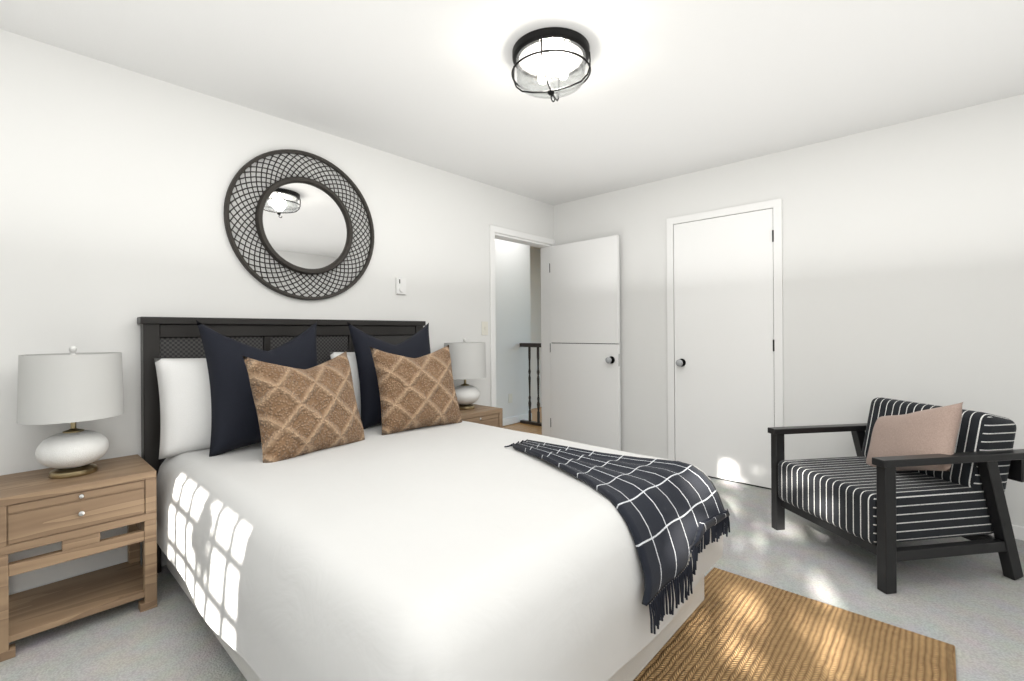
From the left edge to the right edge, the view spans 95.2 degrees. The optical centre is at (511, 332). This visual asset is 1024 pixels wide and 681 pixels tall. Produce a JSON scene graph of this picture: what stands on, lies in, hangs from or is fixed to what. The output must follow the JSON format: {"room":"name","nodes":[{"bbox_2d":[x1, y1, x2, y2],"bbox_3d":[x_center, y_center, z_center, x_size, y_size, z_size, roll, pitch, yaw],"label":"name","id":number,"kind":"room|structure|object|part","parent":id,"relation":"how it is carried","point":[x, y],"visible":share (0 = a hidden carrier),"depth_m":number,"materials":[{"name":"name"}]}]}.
{"room":"bedroom","nodes":[
{"label":"bedroom","id":0,"kind":"room"},
{"bbox_2d":[0,29,553,593],"bbox_3d":[-1.314,-0.053,2.923,0.120,2.440,5.265,0,0,43],"label":"wall","id":1,"kind":"structure","parent":0,"point":[114,181],"depth_m":2.33,"materials":[{"name":"white paint"}]},
{"bbox_2d":[9,551,166,594],"bbox_3d":[-1.558,1.131,2.550,0.015,0.075,4.075,0,0,43],"label":"baseboard","id":2,"kind":"structure","parent":1,"relation":"attached to","point":[163,557],"depth_m":2.20,"materials":[{"name":"white paint"}]},
{"bbox_2d":[223,149,373,299],"bbox_3d":[-1.256,-0.653,2.876,0.034,0.910,0.910,0,0,43],"label":"round wall mirror","id":3,"kind":"object","parent":1,"relation":"attached to","point":[302,224],"visible":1,"depth_m":2.85,"materials":[{"name":"black metal"}]},
{"bbox_2d":[395,278,405,293],"bbox_3d":[-0.800,-0.334,3.376,0.027,0.115,0.080,0,0,43],"label":"wall switch","id":4,"kind":"object","parent":1,"relation":"attached to","point":[400,285],"visible":0.98,"depth_m":3.37,"materials":[{"name":"white plastic"}]},
{"bbox_2d":[482,322,487,334],"bbox_3d":[-0.231,-0.034,4.004,0.012,0.117,0.073,0,0,43],"label":"switch plate","id":5,"kind":"object","parent":1,"relation":"attached to","point":[484,328],"visible":1,"depth_m":4.00,"materials":[{"name":"white plastic"}]},
{"bbox_2d":[489,225,554,436],"bbox_3d":[0.078,0.113,4.436,0.152,2.090,0.925,0,0,43],"label":"door frame","id":6,"kind":"structure","parent":1,"relation":"attached to","point":[544,245],"depth_m":4.68,"materials":[{"name":"white paint"}]},
{"bbox_2d":[550,235,620,450],"bbox_3d":[0.648,0.141,4.393,0.776,2.001,0.110,0,0,45],"label":"entry door","id":7,"kind":"structure","parent":1,"relation":"in","point":[585,330],"depth_m":4.37,"materials":[{"name":"white paint"}]},
{"bbox_2d":[0,477,1023,680],"bbox_3d":[0.467,1.205,1.294,4.816,0.100,5.265,0,0,43],"label":"floor","id":8,"kind":"structure","parent":0,"point":[970,608],"depth_m":1.94,"materials":[{"name":"grey carpet"}]},
{"bbox_2d":[0,454,156,661],"bbox_3d":[-1.820,0.881,1.952,0.418,0.580,0.472,0,0,43],"label":"nightstand","id":9,"kind":"object","parent":8,"relation":"on","point":[75,516],"visible":1,"depth_m":1.86,"materials":[{"name":"brown wood"}]},
{"bbox_2d":[17,346,123,478],"bbox_3d":[-1.835,0.323,1.954,0.326,0.533,0.326,0,0,43],"label":"lamp","id":10,"kind":"object","parent":9,"relation":"on","point":[72,387],"visible":1,"depth_m":1.86,"materials":[{"name":"white fabric"}]},
{"bbox_2d":[137,317,729,680],"bbox_3d":[-0.418,0.538,2.113,2.285,1.245,1.664,0,0,43],"label":"bed","id":11,"kind":"object","parent":8,"relation":"on","point":[349,500],"visible":1,"depth_m":1.55,"materials":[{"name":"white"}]},
{"bbox_3d":[-1.226,0.544,2.856,0.090,1.245,1.664,0,0,43],"label":"headboard","id":12,"kind":"part","parent":11,"relation":"part of","materials":[{"name":"black wood"}]},
{"bbox_2d":[460,404,502,427],"bbox_3d":[-0.375,0.871,3.523,0.418,0.580,0.470,0,0,43],"label":"nightstand","id":13,"kind":"object","parent":8,"relation":"on","point":[486,415],"visible":0.06,"depth_m":3.46,"materials":[{"name":"brown wood"}]},
{"bbox_2d":[444,338,485,409],"bbox_3d":[-0.360,0.313,3.573,0.326,0.533,0.326,0,0,43],"label":"lamp","id":14,"kind":"object","parent":13,"relation":"on","point":[468,360],"visible":0.9,"depth_m":3.45,"materials":[{"name":"white fabric"}]},
{"bbox_2d":[633,567,956,680],"bbox_3d":[0.797,1.147,1.441,0.850,0.012,1.470,0,0,43],"label":"jute rug","id":15,"kind":"object","parent":8,"relation":"on","point":[734,627],"visible":0.88,"depth_m":1.70,"materials":[{"name":"brown wicker"}]},
{"bbox_2d":[768,397,1023,593],"bbox_3d":[1.977,0.734,2.457,0.840,0.821,0.731,0,0,-9],"label":"armchair","id":16,"kind":"object","parent":8,"relation":"on","point":[912,471],"visible":1,"depth_m":2.19,"materials":[{"name":"black fabric"}]},
{"bbox_3d":[1.907,0.845,2.446,0.685,0.230,0.610,0,0,-9],"label":"seat","id":17,"kind":"part","parent":16,"relation":"part of","materials":[{"name":"fabric"}]},
{"bbox_2d":[0,0,1023,248],"bbox_3d":[-0.042,-1.332,3.311,8.270,0.100,7.570,0,0,43],"label":"ceiling","id":18,"kind":"structure","parent":0,"point":[670,88],"depth_m":2.28,"materials":[{"name":"white paint"}]},
{"bbox_2d":[511,27,590,101],"bbox_3d":[0.178,-1.170,2.138,0.364,0.224,0.364,0,0,43],"label":"flush ceiling light","id":19,"kind":"object","parent":18,"relation":"attached to","point":[549,62],"visible":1,"depth_m":2.07,"materials":[{"name":"glass"}]},
{"bbox_2d":[495,239,534,418],"bbox_3d":[-0.895,-0.056,5.034,0.120,2.440,3.240,0,0,43],"label":"wall","id":20,"kind":"structure","parent":0,"point":[518,291],"depth_m":5.93,"materials":[{"name":"white paint"}]},
{"bbox_2d":[508,394,511,402],"bbox_3d":[-0.020,0.831,5.886,0.006,0.115,0.070,0,0,43],"label":"outlet plate","id":21,"kind":"object","parent":20,"relation":"attached to","point":[509,398],"visible":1,"depth_m":5.88,"materials":[{"name":"white plastic"}]},
{"bbox_2d":[503,413,531,425],"bbox_3d":[-0.797,1.119,5.033,0.015,0.090,3.120,0,0,43],"label":"baseboard","id":22,"kind":"structure","parent":20,"relation":"attached to","point":[511,420],"depth_m":5.92,"materials":[{"name":"white paint"}]},
{"bbox_2d":[503,407,541,434],"bbox_3d":[-0.791,1.216,6.034,3.454,0.096,4.600,0,0,43],"label":"floor","id":23,"kind":"structure","parent":0,"point":[528,428],"depth_m":5.76,"materials":[{"name":"brown wood"}]},
{"bbox_2d":[520,343,541,425],"bbox_3d":[0.261,0.646,5.878,0.380,1.020,0.060,0,0,43],"label":"stair rail","id":24,"kind":"object","parent":23,"relation":"on","point":[529,346],"visible":0.98,"depth_m":5.86,"materials":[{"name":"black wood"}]},
{"bbox_2d":[531,247,541,407],"bbox_3d":[0.294,-0.064,7.140,0.120,2.440,1.470,0,0,43],"label":"wall","id":25,"kind":"structure","parent":0,"point":[535,253],"depth_m":7.13,"materials":[{"name":"white paint"}]},
{"bbox_2d":[554,94,1023,526],"bbox_3d":[2.221,-0.077,3.167,4.756,2.440,0.120,0,0,43],"label":"wall","id":26,"kind":"structure","parent":0,"point":[903,259],"depth_m":3.01,"materials":[{"name":"white paint"}]},
{"bbox_2d":[674,208,774,487],"bbox_3d":[1.600,0.120,3.598,0.745,2.029,0.085,0,0,43],"label":"closet door","id":27,"kind":"structure","parent":26,"relation":"in","point":[724,336],"depth_m":3.60,"materials":[{"name":"white paint"}]},
{"bbox_2d":[667,198,783,489],"bbox_3d":[1.621,0.097,3.627,0.855,2.100,0.018,0,0,43],"label":"trim","id":28,"kind":"structure","parent":26,"relation":"attached to","point":[776,205],"depth_m":3.48,"materials":[{"name":"white paint"}]},
{"bbox_2d":[992,525,1023,540],"bbox_3d":[2.883,1.100,2.474,2.555,0.075,0.015,0,0,43],"label":"baseboard","id":29,"kind":"structure","parent":26,"relation":"attached to","point":[1018,531],"depth_m":2.56,"materials":[{"name":"white paint"}]}
]}

